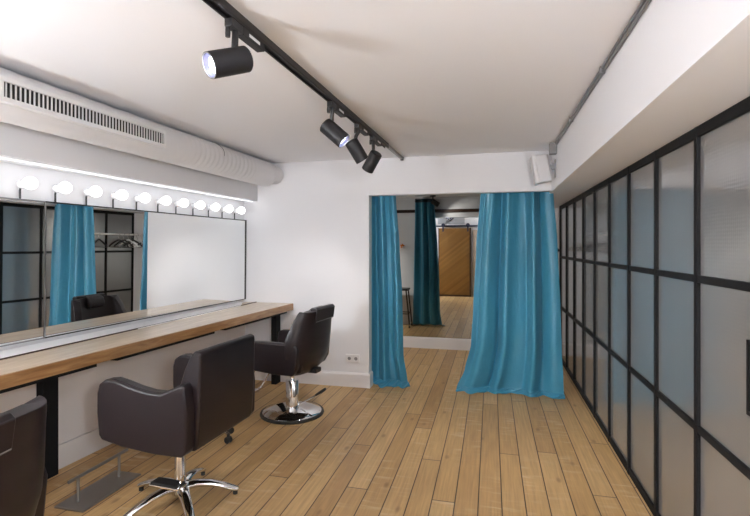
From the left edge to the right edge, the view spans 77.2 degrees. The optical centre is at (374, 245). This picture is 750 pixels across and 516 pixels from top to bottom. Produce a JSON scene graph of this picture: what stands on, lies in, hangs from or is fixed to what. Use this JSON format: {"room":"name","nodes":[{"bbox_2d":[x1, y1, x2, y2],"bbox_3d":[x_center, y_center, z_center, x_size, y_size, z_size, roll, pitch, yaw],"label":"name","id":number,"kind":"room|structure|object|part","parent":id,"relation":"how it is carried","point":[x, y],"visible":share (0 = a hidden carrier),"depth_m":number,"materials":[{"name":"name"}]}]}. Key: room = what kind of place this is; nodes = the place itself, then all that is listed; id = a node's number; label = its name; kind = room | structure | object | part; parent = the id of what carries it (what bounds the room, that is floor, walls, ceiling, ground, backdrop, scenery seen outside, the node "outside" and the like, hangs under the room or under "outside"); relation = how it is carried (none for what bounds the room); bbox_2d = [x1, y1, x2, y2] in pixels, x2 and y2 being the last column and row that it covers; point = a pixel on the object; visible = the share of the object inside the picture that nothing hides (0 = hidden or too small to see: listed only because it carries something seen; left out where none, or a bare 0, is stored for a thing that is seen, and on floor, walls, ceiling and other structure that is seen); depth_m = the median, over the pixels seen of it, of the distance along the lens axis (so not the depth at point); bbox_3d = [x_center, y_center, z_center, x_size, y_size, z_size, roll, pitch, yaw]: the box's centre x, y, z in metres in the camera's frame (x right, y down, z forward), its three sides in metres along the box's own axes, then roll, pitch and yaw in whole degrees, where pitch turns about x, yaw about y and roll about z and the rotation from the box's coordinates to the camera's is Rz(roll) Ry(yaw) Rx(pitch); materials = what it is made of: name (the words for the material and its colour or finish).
{"room":"salon","nodes":[
{"label":"salon","id":0,"kind":"room"},
{"bbox_2d":[0,161,243,350],"bbox_3d":[-2.200,0.270,2.655,0.224,2.260,5.117,0,0,17],"label":"wall","id":1,"kind":"structure","parent":0,"point":[10,173],"depth_m":3.22,"materials":[{"name":"white paint"}]},
{"bbox_2d":[0,197,45,346],"bbox_3d":[-2.327,0.144,1.777,0.015,0.832,2.239,0,0,17],"label":"wall mirror","id":2,"kind":"object","parent":1,"relation":"attached to","point":[22,221],"visible":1,"depth_m":2.72,"materials":[{"name":"clear glass"}]},
{"bbox_2d":[16,177,37,198],"bbox_3d":[-1.992,-0.334,2.693,0.123,0.124,0.074,0,0,17],"label":"lamp","id":3,"kind":"object","parent":2,"relation":"attached to","point":[30,183],"visible":1,"depth_m":2.67,"materials":[{"name":"white glass"}]},
{"bbox_2d":[16,180,24,188],"bbox_3d":[-2.030,-0.356,2.704,0.039,0.052,0.052,0,0,17],"label":"socket","id":4,"kind":"object","parent":3,"relation":"attached to","point":[19,183],"depth_m":2.68,"materials":[{"name":"white ceramic"}]},
{"bbox_3d":[-1.975,-0.359,2.687,0.087,0.074,0.074,0,0,17],"label":"bulb","id":5,"kind":"part","parent":3,"relation":"part of","materials":[{"name":"white glass"}]},
{"bbox_3d":[-2.005,0.144,2.848,0.007,0.832,0.003,0,0,17],"label":"frame","id":6,"kind":"part","parent":2,"relation":"part of","materials":[{"name":"metal"}]},
{"bbox_2d":[58,428,111,469],"bbox_3d":[-2.087,1.325,2.611,0.018,0.150,4.877,0,0,17],"label":"baseboard","id":7,"kind":"structure","parent":1,"relation":"attached to","point":[75,449],"depth_m":3.08,"materials":[{"name":"white"}]},
{"bbox_2d":[0,325,244,444],"bbox_3d":[-2.086,0.953,2.621,0.014,0.589,4.897,0,0,17],"label":"wall","id":8,"kind":"structure","parent":1,"relation":"attached to","point":[77,392],"depth_m":3.21,"materials":[{"name":"white paint"}]},
{"bbox_2d":[0,156,252,201],"bbox_3d":[-1.925,-0.465,2.623,0.030,0.008,4.773,0,0,15],"label":"light strip","id":9,"kind":"object","parent":1,"relation":"attached to","point":[1,157],"visible":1,"depth_m":3.11,"materials":[{"name":"white plastic"}]},
{"bbox_2d":[0,122,256,200],"bbox_3d":[-2.012,-0.565,2.603,0.260,0.190,4.899,0,0,15],"label":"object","id":10,"kind":"structure","parent":1,"relation":"attached to","point":[16,142],"depth_m":3.06,"materials":[{"name":"white paint"}]},
{"bbox_2d":[45,201,246,337],"bbox_3d":[-1.682,0.144,3.904,0.014,0.832,2.200,0,0,17],"label":"wall mirror","id":11,"kind":"object","parent":1,"relation":"attached to","point":[105,266],"visible":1,"depth_m":3.50,"materials":[{"name":"clear glass"}]},
{"bbox_2d":[52,182,71,201],"bbox_3d":[-1.930,-0.334,2.900,0.123,0.124,0.074,0,0,17],"label":"lamp","id":12,"kind":"object","parent":11,"relation":"attached to","point":[63,187],"visible":1,"depth_m":2.88,"materials":[{"name":"white glass"}]},
{"bbox_2d":[52,184,59,192],"bbox_3d":[-1.968,-0.356,2.911,0.039,0.052,0.052,0,0,17],"label":"socket","id":13,"kind":"object","parent":12,"relation":"attached to","point":[55,187],"depth_m":2.89,"materials":[{"name":"white ceramic"}]},
{"bbox_3d":[-1.912,-0.359,2.894,0.087,0.074,0.074,0,0,17],"label":"bulb","id":14,"kind":"part","parent":12,"relation":"part of","materials":[{"name":"white glass"}]},
{"bbox_2d":[84,186,101,204],"bbox_3d":[-1.866,-0.334,3.108,0.123,0.124,0.074,0,0,17],"label":"lamp","id":15,"kind":"object","parent":11,"relation":"attached to","point":[95,191],"visible":1,"depth_m":3.09,"materials":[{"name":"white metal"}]},
{"bbox_2d":[84,189,90,195],"bbox_3d":[-1.904,-0.356,3.120,0.039,0.052,0.052,0,0,17],"label":"socket","id":16,"kind":"object","parent":15,"relation":"attached to","point":[86,192],"depth_m":3.10,"materials":[{"name":"white ceramic"}]},
{"bbox_3d":[-1.849,-0.359,3.103,0.087,0.074,0.074,0,0,17],"label":"bulb","id":17,"kind":"part","parent":15,"relation":"part of","materials":[{"name":"white glass"}]},
{"bbox_2d":[111,190,127,207],"bbox_3d":[-1.804,-0.334,3.316,0.123,0.124,0.074,0,0,17],"label":"lamp","id":18,"kind":"object","parent":11,"relation":"attached to","point":[121,194],"visible":1,"depth_m":3.29,"materials":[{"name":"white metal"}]},
{"bbox_2d":[111,192,117,198],"bbox_3d":[-1.842,-0.356,3.327,0.039,0.052,0.052,0,0,17],"label":"socket","id":19,"kind":"object","parent":18,"relation":"attached to","point":[113,195],"depth_m":3.31,"materials":[{"name":"white plastic"}]},
{"bbox_3d":[-1.786,-0.359,3.310,0.087,0.074,0.074,0,0,17],"label":"bulb","id":20,"kind":"part","parent":18,"relation":"part of","materials":[{"name":"white glass"}]},
{"bbox_2d":[134,193,150,209],"bbox_3d":[-1.742,-0.334,3.520,0.123,0.124,0.074,0,0,17],"label":"lamp","id":21,"kind":"object","parent":11,"relation":"attached to","point":[145,198],"visible":1,"depth_m":3.50,"materials":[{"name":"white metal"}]},
{"bbox_2d":[134,195,139,201],"bbox_3d":[-1.780,-0.356,3.531,0.039,0.052,0.052,0,0,17],"label":"socket","id":22,"kind":"object","parent":21,"relation":"attached to","point":[137,198],"depth_m":3.51,"materials":[{"name":"white ceramic"}]},
{"bbox_3d":[-1.724,-0.359,3.514,0.087,0.074,0.074,0,0,17],"label":"bulb","id":23,"kind":"part","parent":21,"relation":"part of","materials":[{"name":"white glass"}]},
{"bbox_2d":[156,196,170,211],"bbox_3d":[-1.678,-0.334,3.730,0.123,0.124,0.074,0,0,17],"label":"lamp","id":24,"kind":"object","parent":11,"relation":"attached to","point":[165,200],"visible":1,"depth_m":3.71,"materials":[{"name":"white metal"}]},
{"bbox_3d":[-1.660,-0.359,3.725,0.087,0.074,0.074,0,0,17],"label":"bulb","id":25,"kind":"part","parent":24,"relation":"part of","materials":[{"name":"white glass"}]},
{"bbox_2d":[174,199,188,213],"bbox_3d":[-1.617,-0.334,3.929,0.123,0.124,0.074,0,0,17],"label":"lamp","id":26,"kind":"object","parent":11,"relation":"attached to","point":[183,202],"visible":1,"depth_m":3.91,"materials":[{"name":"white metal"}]},
{"bbox_3d":[-1.600,-0.359,3.924,0.087,0.074,0.074,0,0,17],"label":"bulb","id":27,"kind":"part","parent":26,"relation":"part of","materials":[{"name":"white glass"}]},
{"bbox_2d":[191,201,204,214],"bbox_3d":[-1.555,-0.334,4.136,0.123,0.124,0.074,0,0,17],"label":"lamp","id":28,"kind":"object","parent":11,"relation":"attached to","point":[200,204],"visible":1,"depth_m":4.11,"materials":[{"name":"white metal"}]},
{"bbox_3d":[-1.537,-0.359,4.130,0.087,0.074,0.074,0,0,17],"label":"bulb","id":29,"kind":"part","parent":28,"relation":"part of","materials":[{"name":"white glass"}]},
{"bbox_2d":[207,203,219,216],"bbox_3d":[-1.492,-0.334,4.344,0.123,0.124,0.074,0,0,17],"label":"lamp","id":30,"kind":"object","parent":11,"relation":"attached to","point":[215,206],"visible":1,"depth_m":4.32,"materials":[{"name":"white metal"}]},
{"bbox_3d":[-1.474,-0.359,4.338,0.087,0.074,0.074,0,0,17],"label":"bulb","id":31,"kind":"part","parent":30,"relation":"part of","materials":[{"name":"white glass"}]},
{"bbox_2d":[221,205,232,217],"bbox_3d":[-1.431,-0.334,4.545,0.123,0.124,0.074,0,0,17],"label":"lamp","id":32,"kind":"object","parent":11,"relation":"attached to","point":[228,208],"visible":1,"depth_m":4.52,"materials":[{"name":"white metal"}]},
{"bbox_3d":[-1.413,-0.359,4.540,0.087,0.074,0.074,0,0,17],"label":"bulb","id":33,"kind":"part","parent":32,"relation":"part of","materials":[{"name":"white glass"}]},
{"bbox_2d":[233,207,244,218],"bbox_3d":[-1.370,-0.334,4.745,0.123,0.124,0.074,0,0,17],"label":"lamp","id":34,"kind":"object","parent":11,"relation":"attached to","point":[241,210],"visible":1,"depth_m":4.72,"materials":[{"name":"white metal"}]},
{"bbox_3d":[-1.352,-0.359,4.740,0.087,0.074,0.074,0,0,17],"label":"bulb","id":35,"kind":"part","parent":34,"relation":"part of","materials":[{"name":"white glass"}]},
{"bbox_3d":[-1.364,0.144,4.952,0.013,0.832,0.010,0,0,17],"label":"frame","id":36,"kind":"part","parent":11,"relation":"part of","materials":[{"name":"black metal"}]},
{"bbox_2d":[0,0,641,162],"bbox_3d":[-0.301,-0.900,3.164,4.100,0.080,7.200,0,0,14],"label":"ceiling","id":37,"kind":"structure","parent":0,"point":[429,77],"depth_m":2.24,"materials":[{"name":"white paint"}]},
{"bbox_2d":[0,67,282,186],"bbox_3d":[-1.714,-0.729,2.527,0.267,0.267,4.888,0,0,15],"label":"air duct","id":38,"kind":"object","parent":37,"relation":"hanging from","point":[26,102],"visible":1,"depth_m":2.78,"materials":[{"name":"white metal"}]},
{"bbox_2d":[0,75,165,147],"bbox_3d":[-1.573,-0.715,2.639,0.054,0.114,1.092,0,0,15],"label":"grille","id":39,"kind":"object","parent":38,"relation":"attached to","point":[16,95],"depth_m":2.50,"materials":[{"name":"white metal"}]},
{"bbox_2d":[202,0,403,160],"bbox_3d":[-0.308,-0.841,2.485,0.036,0.038,4.281,0,0,15],"label":"ceiling track","id":40,"kind":"object","parent":37,"relation":"attached to","point":[223,8],"visible":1,"depth_m":2.15,"materials":[{"name":"black metal"}]},
{"bbox_2d":[202,17,264,78],"bbox_3d":[-0.499,-0.708,1.762,0.133,0.227,0.310,0,0,31],"label":"track spotlight","id":41,"kind":"object","parent":40,"relation":"attached to","point":[234,60],"visible":1,"depth_m":1.69,"materials":[{"name":"black paint"}]},
{"bbox_3d":[-0.535,-0.777,1.708,0.020,0.034,0.020,0,0,14],"label":"knob","id":42,"kind":"part","parent":41,"relation":"part of","materials":[{"name":"black metal"}]},
{"bbox_3d":[-0.515,-0.748,1.728,0.025,0.092,0.037,0,0,-10],"label":"stem","id":43,"kind":"part","parent":41,"relation":"part of","materials":[{"name":"black metal"}]},
{"bbox_2d":[320,101,349,147],"bbox_3d":[-0.218,-0.694,2.776,0.175,0.255,0.235,0,0,14],"label":"track spotlight","id":44,"kind":"object","parent":40,"relation":"attached to","point":[329,128],"visible":1,"depth_m":2.69,"materials":[{"name":"black paint"}]},
{"bbox_3d":[-0.249,-0.744,2.715,0.025,0.099,0.041,0,0,-23],"label":"stem","id":45,"kind":"part","parent":44,"relation":"part of","materials":[{"name":"black metal"}]},
{"bbox_2d":[345,123,368,163],"bbox_3d":[-0.094,-0.690,3.243,0.130,0.263,0.261,0,0,36],"label":"track spotlight","id":46,"kind":"object","parent":40,"relation":"hanging from","point":[354,147],"visible":1,"depth_m":3.17,"materials":[{"name":"black paint"}]},
{"bbox_3d":[-0.126,-0.744,3.192,0.051,0.100,0.025,0,0,7],"label":"stem","id":47,"kind":"part","parent":46,"relation":"part of","materials":[{"name":"black metal"}]},
{"bbox_2d":[362,136,381,173],"bbox_3d":[-0.015,-0.688,3.622,0.161,0.268,0.235,0,0,14],"label":"track spotlight","id":48,"kind":"object","parent":40,"relation":"hanging from","point":[374,156],"visible":0.99,"depth_m":3.55,"materials":[{"name":"black paint"}]},
{"bbox_3d":[0.180,-0.847,4.246,0.022,0.025,0.611,0,0,15],"label":"rail","id":49,"kind":"part","parent":40,"relation":"part of","materials":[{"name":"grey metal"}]},
{"bbox_2d":[549,142,556,154],"bbox_3d":[1.486,-0.812,3.923,0.055,0.095,0.070,0,0,14],"label":"junction box","id":50,"kind":"object","parent":37,"relation":"attached to","point":[552,147],"visible":0.8,"depth_m":3.89,"materials":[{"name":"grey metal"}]},
{"bbox_2d":[555,0,650,145],"bbox_3d":[1.049,-0.843,2.090,0.024,0.034,3.760,0,0,14],"label":"cable conduit","id":51,"kind":"object","parent":37,"relation":"attached to","point":[643,5],"visible":1,"depth_m":2.10,"materials":[{"name":"grey metal"}]},
{"bbox_2d":[550,0,749,207],"bbox_3d":[1.400,-0.675,2.770,0.330,0.370,6.850,0,0,14],"label":"beam","id":52,"kind":"structure","parent":37,"relation":"attached to","point":[683,63],"depth_m":1.68,"materials":[{"name":"white paint"}]},
{"bbox_3d":[0.581,-0.845,4.651,2.100,0.030,0.024,0,0,14],"label":"rail","id":53,"kind":"object","parent":37,"relation":"attached to","visible":0},
{"bbox_2d":[372,196,409,388],"bbox_3d":[0.025,0.287,4.769,0.683,2.218,0.251,0,0,14],"label":"curtain","id":54,"kind":"object","parent":53,"relation":"hanging from","point":[388,364],"visible":0.62,"depth_m":4.80,"materials":[{"name":"blue fabric"}]},
{"bbox_2d":[456,192,564,398],"bbox_3d":[1.268,0.287,4.449,0.987,2.219,0.206,0,0,14],"label":"curtain","id":55,"kind":"object","parent":53,"relation":"hanging from","point":[516,347],"visible":0.91,"depth_m":4.46,"materials":[{"name":"blue fabric"}]},
{"bbox_2d":[44,347,652,515],"bbox_3d":[-0.301,1.440,3.164,4.100,0.080,7.200,0,0,14],"label":"floor","id":56,"kind":"structure","parent":0,"point":[427,447],"depth_m":3.02,"materials":[{"name":"brown wood"}]},
{"bbox_2d":[0,396,47,515],"bbox_3d":[-1.451,0.945,1.376,0.778,0.910,0.638,0,0,5],"label":"salon chair","id":57,"kind":"object","parent":56,"relation":"on","point":[23,473],"visible":1,"depth_m":1.46,"materials":[{"name":"black leather"}]},
{"bbox_3d":[-1.397,0.880,1.639,0.507,0.250,0.063,0,0,5],"label":"armrest","id":58,"kind":"part","parent":57,"relation":"part of","materials":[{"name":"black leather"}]},
{"bbox_2d":[54,448,140,512],"bbox_3d":[-1.571,1.324,2.692,0.190,0.152,0.425,0,0,14],"label":"footrest","id":59,"kind":"object","parent":56,"relation":"on","point":[85,499],"visible":1,"depth_m":2.66,"materials":[{"name":"silver metal"}]},
{"bbox_3d":[-1.615,1.325,2.556,0.016,0.131,0.016,0,0,14],"label":"post","id":60,"kind":"part","parent":59,"relation":"part of","materials":[{"name":"silver metal"}]},
{"bbox_3d":[-1.571,1.395,2.690,0.190,0.010,0.420,0,0,14],"label":"plate","id":61,"kind":"part","parent":59,"relation":"part of","materials":[{"name":"silver metal"}]},
{"bbox_3d":[-1.545,1.325,2.838,0.016,0.131,0.016,0,0,14],"label":"post","id":62,"kind":"part","parent":59,"relation":"part of","materials":[{"name":"silver metal"}]},
{"bbox_2d":[0,302,292,478],"bbox_3d":[-1.800,0.991,2.601,0.546,0.818,4.823,0,0,17],"label":"table","id":63,"kind":"object","parent":56,"relation":"on","point":[40,364],"depth_m":2.86,"materials":[{"name":"brown wood"}]},
{"bbox_3d":[-1.980,1.028,2.842,0.055,0.744,0.100,0,0,14],"label":"leg","id":64,"kind":"part","parent":63,"relation":"part of","materials":[{"name":"black metal"}]},
{"bbox_2d":[0,302,291,374],"bbox_3d":[-1.806,0.622,2.603,0.534,0.066,4.823,0,0,17],"label":"countertop","id":65,"kind":"structure","parent":63,"relation":"on","point":[18,363],"depth_m":2.99,"materials":[{"name":"brown wood"}]},
{"bbox_3d":[-1.012,1.028,4.799,0.055,0.744,0.103,0,0,14],"label":"leg","id":66,"kind":"part","parent":63,"relation":"part of","materials":[{"name":"black metal"}]},
{"bbox_2d":[97,334,254,515],"bbox_3d":[-1.067,0.955,2.586,0.626,0.891,0.616,0,0,17],"label":"salon chair","id":67,"kind":"object","parent":56,"relation":"on","point":[213,391],"visible":1,"depth_m":2.33,"materials":[{"name":"black leather"}]},
{"bbox_3d":[-1.135,0.835,2.322,0.539,0.346,0.072,0,0,17],"label":"armrest","id":68,"kind":"part","parent":67,"relation":"part of","materials":[{"name":"black leather"}]},
{"bbox_3d":[-1.185,1.339,2.461,0.072,0.089,0.277,0,0,43],"label":"leg","id":69,"kind":"part","parent":67,"relation":"part of","materials":[{"name":"silver metal"}]},
{"bbox_3d":[-1.231,1.339,2.644,0.277,0.089,0.072,0,0,19],"label":"leg","id":70,"kind":"part","parent":67,"relation":"part of","materials":[{"name":"silver metal"}]},
{"bbox_3d":[-1.001,1.099,2.398,0.034,0.186,0.206,0,0,-31],"label":"lever","id":71,"kind":"part","parent":67,"relation":"part of","materials":[{"name":"silver metal"}]},
{"bbox_3d":[-0.975,1.339,2.447,0.072,0.089,0.277,0,0,-35],"label":"leg","id":72,"kind":"part","parent":67,"relation":"part of","materials":[{"name":"silver metal"}]},
{"bbox_3d":[-1.053,1.339,2.756,0.072,0.089,0.277,0,0,7],"label":"leg","id":73,"kind":"part","parent":67,"relation":"part of","materials":[{"name":"silver metal"}]},
{"bbox_3d":[-0.905,1.339,2.622,0.277,0.089,0.072,0,0,-11],"label":"leg","id":74,"kind":"part","parent":67,"relation":"part of","materials":[{"name":"silver metal"}]},
{"bbox_3d":[-0.978,0.835,2.843,0.539,0.346,0.072,0,0,17],"label":"armrest","id":75,"kind":"part","parent":67,"relation":"part of","materials":[{"name":"black leather"}]},
{"bbox_3d":[-0.828,0.754,2.513,0.128,0.490,0.496,0,0,17],"label":"backrest","id":76,"kind":"part","parent":67,"relation":"part of","materials":[{"name":"black leather"}]},
{"bbox_2d":[224,427,233,443],"bbox_3d":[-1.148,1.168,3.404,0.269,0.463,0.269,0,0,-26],"label":"caster wheel","id":77,"kind":"object","parent":67,"relation":"attached to","point":[228,439],"visible":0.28,"depth_m":3.34,"materials":[{"name":"black plastic"}]},
{"bbox_2d":[254,304,334,424],"bbox_3d":[-0.761,0.945,3.965,0.778,0.910,0.638,0,0,20],"label":"salon chair","id":78,"kind":"object","parent":56,"relation":"on","point":[300,349],"visible":0.94,"depth_m":3.72,"materials":[{"name":"black leather"}]},
{"bbox_3d":[-0.821,0.880,3.704,0.507,0.250,0.063,0,0,20],"label":"armrest","id":79,"kind":"part","parent":78,"relation":"part of","materials":[{"name":"black leather"}]},
{"bbox_3d":[-0.639,0.880,4.205,0.507,0.250,0.063,0,0,20],"label":"armrest","id":80,"kind":"part","parent":78,"relation":"part of","materials":[{"name":"black leather"}]},
{"bbox_3d":[-0.564,1.283,3.928,0.166,0.097,0.013,0,0,6],"label":"lever","id":81,"kind":"part","parent":78,"relation":"part of","materials":[{"name":"silver metal"}]},
{"bbox_3d":[-0.506,0.768,3.873,0.211,0.524,0.638,0,0,20],"label":"backrest","id":82,"kind":"part","parent":78,"relation":"part of","materials":[{"name":"black leather"}]},
{"bbox_3d":[-0.721,0.942,3.951,0.492,0.115,0.472,0,0,20],"label":"seat","id":83,"kind":"part","parent":78,"relation":"part of","materials":[{"name":"black leather"}]},
{"bbox_2d":[559,96,749,515],"bbox_3d":[1.512,0.456,2.646,0.037,1.889,6.434,0,0,14],"label":"glass wall","id":84,"kind":"structure","parent":56,"relation":"on","point":[654,256],"depth_m":2.22,"materials":[{"name":"glass"}]},
{"bbox_3d":[2.219,-0.177,5.515,0.008,0.615,0.472,0,0,14],"label":"pane","id":85,"kind":"part","parent":84,"relation":"part of","materials":[{"name":"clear glass"}]},
{"bbox_3d":[2.219,0.442,5.515,0.008,0.603,0.472,0,0,14],"label":"pane","id":86,"kind":"part","parent":84,"relation":"part of","materials":[{"name":"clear glass"}]},
{"bbox_3d":[2.219,1.074,5.515,0.008,0.642,0.472,0,0,14],"label":"pane","id":87,"kind":"part","parent":84,"relation":"part of","materials":[{"name":"clear glass"}]},
{"bbox_3d":[2.101,-0.177,5.037,0.008,0.615,0.472,0,0,14],"label":"pane","id":88,"kind":"part","parent":84,"relation":"part of","materials":[{"name":"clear glass"}]},
{"bbox_3d":[2.101,0.442,5.037,0.008,0.603,0.472,0,0,14],"label":"pane","id":89,"kind":"part","parent":84,"relation":"part of","materials":[{"name":"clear glass"}]},
{"bbox_3d":[2.101,1.074,5.037,0.008,0.642,0.472,0,0,14],"label":"pane","id":90,"kind":"part","parent":84,"relation":"part of","materials":[{"name":"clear glass"}]},
{"bbox_3d":[1.983,-0.177,4.559,0.008,0.615,0.472,0,0,14],"label":"pane","id":91,"kind":"part","parent":84,"relation":"part of","materials":[{"name":"clear glass"}]},
{"bbox_3d":[1.983,0.442,4.559,0.008,0.603,0.472,0,0,14],"label":"pane","id":92,"kind":"part","parent":84,"relation":"part of","materials":[{"name":"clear glass"}]},
{"bbox_3d":[1.983,1.074,4.559,0.008,0.642,0.472,0,0,14],"label":"pane","id":93,"kind":"part","parent":84,"relation":"part of","materials":[{"name":"clear glass"}]},
{"bbox_3d":[1.865,-0.177,4.081,0.008,0.615,0.472,0,0,14],"label":"pane","id":94,"kind":"part","parent":84,"relation":"part of","materials":[{"name":"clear glass"}]},
{"bbox_3d":[1.865,0.442,4.081,0.008,0.603,0.472,0,0,14],"label":"pane","id":95,"kind":"part","parent":84,"relation":"part of","materials":[{"name":"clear glass"}]},
{"bbox_3d":[1.865,1.074,4.081,0.008,0.642,0.472,0,0,14],"label":"pane","id":96,"kind":"part","parent":84,"relation":"part of","materials":[{"name":"clear glass"}]},
{"bbox_3d":[1.747,-0.177,3.603,0.008,0.615,0.472,0,0,14],"label":"pane","id":97,"kind":"part","parent":84,"relation":"part of","materials":[{"name":"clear glass"}]},
{"bbox_3d":[1.747,0.442,3.603,0.008,0.603,0.472,0,0,14],"label":"pane","id":98,"kind":"part","parent":84,"relation":"part of","materials":[{"name":"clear glass"}]},
{"bbox_3d":[1.747,1.074,3.603,0.008,0.642,0.472,0,0,14],"label":"pane","id":99,"kind":"part","parent":84,"relation":"part of","materials":[{"name":"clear glass"}]},
{"bbox_3d":[1.512,1.377,2.646,0.033,0.044,6.402,0,0,14],"label":"rail","id":100,"kind":"part","parent":84,"relation":"part of","materials":[{"name":"black metal"}]},
{"bbox_3d":[1.629,-0.177,3.124,0.008,0.615,0.472,0,0,14],"label":"pane","id":101,"kind":"part","parent":84,"relation":"part of","materials":[{"name":"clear glass"}]},
{"bbox_3d":[1.629,0.442,3.124,0.008,0.603,0.472,0,0,14],"label":"pane","id":102,"kind":"part","parent":84,"relation":"part of","materials":[{"name":"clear glass"}]},
{"bbox_3d":[1.629,1.074,3.124,0.008,0.642,0.472,0,0,14],"label":"pane","id":103,"kind":"part","parent":84,"relation":"part of","materials":[{"name":"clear glass"}]},
{"bbox_3d":[1.511,-0.177,2.646,0.008,0.615,0.472,0,0,14],"label":"pane","id":104,"kind":"part","parent":84,"relation":"part of","materials":[{"name":"clear glass"}]},
{"bbox_3d":[1.511,0.442,2.646,0.008,0.603,0.472,0,0,14],"label":"pane","id":105,"kind":"part","parent":84,"relation":"part of","materials":[{"name":"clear glass"}]},
{"bbox_3d":[1.511,1.074,2.646,0.008,0.642,0.472,0,0,14],"label":"pane","id":106,"kind":"part","parent":84,"relation":"part of","materials":[{"name":"clear glass"}]},
{"bbox_3d":[1.512,-0.467,2.646,0.033,0.044,6.402,0,0,14],"label":"rail","id":107,"kind":"part","parent":84,"relation":"part of","materials":[{"name":"black metal"}]},
{"bbox_3d":[1.512,0.135,2.646,0.033,0.030,6.402,0,0,14],"label":"rail","id":108,"kind":"part","parent":84,"relation":"part of","materials":[{"name":"black metal"}]},
{"bbox_3d":[1.512,0.748,2.646,0.033,0.030,6.402,0,0,14],"label":"rail","id":109,"kind":"part","parent":84,"relation":"part of","materials":[{"name":"black metal"}]},
{"bbox_3d":[1.393,-0.177,2.168,0.008,0.615,0.472,0,0,14],"label":"pane","id":110,"kind":"part","parent":84,"relation":"part of","materials":[{"name":"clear glass"}]},
{"bbox_3d":[1.393,0.442,2.168,0.008,0.603,0.472,0,0,14],"label":"pane","id":111,"kind":"part","parent":84,"relation":"part of","materials":[{"name":"clear glass"}]},
{"bbox_3d":[1.393,1.074,2.168,0.008,0.642,0.472,0,0,14],"label":"pane","id":112,"kind":"part","parent":84,"relation":"part of","materials":[{"name":"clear glass"}]},
{"bbox_3d":[1.275,-0.177,1.690,0.008,0.615,0.472,0,0,14],"label":"pane","id":113,"kind":"part","parent":84,"relation":"part of","materials":[{"name":"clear glass"}]},
{"bbox_3d":[1.275,0.442,1.690,0.008,0.603,0.472,0,0,14],"label":"pane","id":114,"kind":"part","parent":84,"relation":"part of","materials":[{"name":"clear glass"}]},
{"bbox_3d":[1.275,1.074,1.690,0.008,0.642,0.472,0,0,14],"label":"pane","id":115,"kind":"part","parent":84,"relation":"part of","materials":[{"name":"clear glass"}]},
{"bbox_3d":[1.203,0.434,1.428,0.008,0.248,0.269,0,0,14],"label":"handle","id":116,"kind":"part","parent":84,"relation":"part of","materials":[{"name":"black metal"}]},
{"bbox_2d":[244,151,551,373],"bbox_3d":[0.084,0.270,4.661,3.130,2.260,0.110,0,0,14],"label":"wall","id":117,"kind":"structure","parent":0,"point":[309,233],"depth_m":4.72,"materials":[{"name":"white paint"}]},
{"bbox_2d":[254,370,372,387],"bbox_3d":[-0.697,1.330,4.844,1.365,0.140,0.128,0,0,14],"label":"baseboard","id":118,"kind":"structure","parent":117,"relation":"attached to","point":[332,378],"depth_m":4.71,"materials":[{"name":"white paint"}]},
{"bbox_2d":[346,354,359,362],"bbox_3d":[-0.222,1.118,4.672,0.144,0.080,0.014,0,0,14],"label":"wall socket","id":119,"kind":"object","parent":117,"relation":"attached to","point":[353,358],"visible":1,"depth_m":4.67,"materials":[{"name":"white plastic"}]},
{"bbox_2d":[530,154,555,185],"bbox_3d":[1.430,-0.649,3.994,0.203,0.251,0.170,0,0,14],"label":"loudspeaker","id":120,"kind":"object","parent":117,"relation":"attached to","point":[541,167],"visible":0.99,"depth_m":3.93,"materials":[{"name":"white plastic"}]},
{"bbox_2d":[530,155,539,185],"bbox_3d":[1.363,-0.643,4.010,0.066,0.239,0.170,0,0,14],"label":"grille","id":121,"kind":"object","parent":120,"relation":"attached to","point":[534,160],"depth_m":3.93,"materials":[{"name":"white plastic"}]},
{"bbox_2d":[555,208,558,265],"bbox_3d":[0.926,0.270,6.466,3.300,2.260,0.100,0,0,14],"label":"wall","id":122,"kind":"structure","parent":0,"point":[556,209],"depth_m":6.06,"materials":[{"name":"white paint"}]},
{"bbox_2d":[403,336,470,350],"bbox_3d":[0.861,1.327,6.408,3.000,0.147,0.045,0,0,14],"label":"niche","id":123,"kind":"object","parent":122,"relation":"attached to","point":[408,341],"visible":0.29,"depth_m":6.39,"materials":[{"name":"white paint"}]},
{"bbox_2d":[396,193,479,338],"bbox_3d":[0.695,0.198,6.465,2.630,2.106,0.011,0,0,14],"label":"mirror","id":124,"kind":"object","parent":122,"relation":"attached to","point":[438,233],"visible":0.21,"depth_m":6.42,"materials":[{"name":"clear glass"}]}
]}

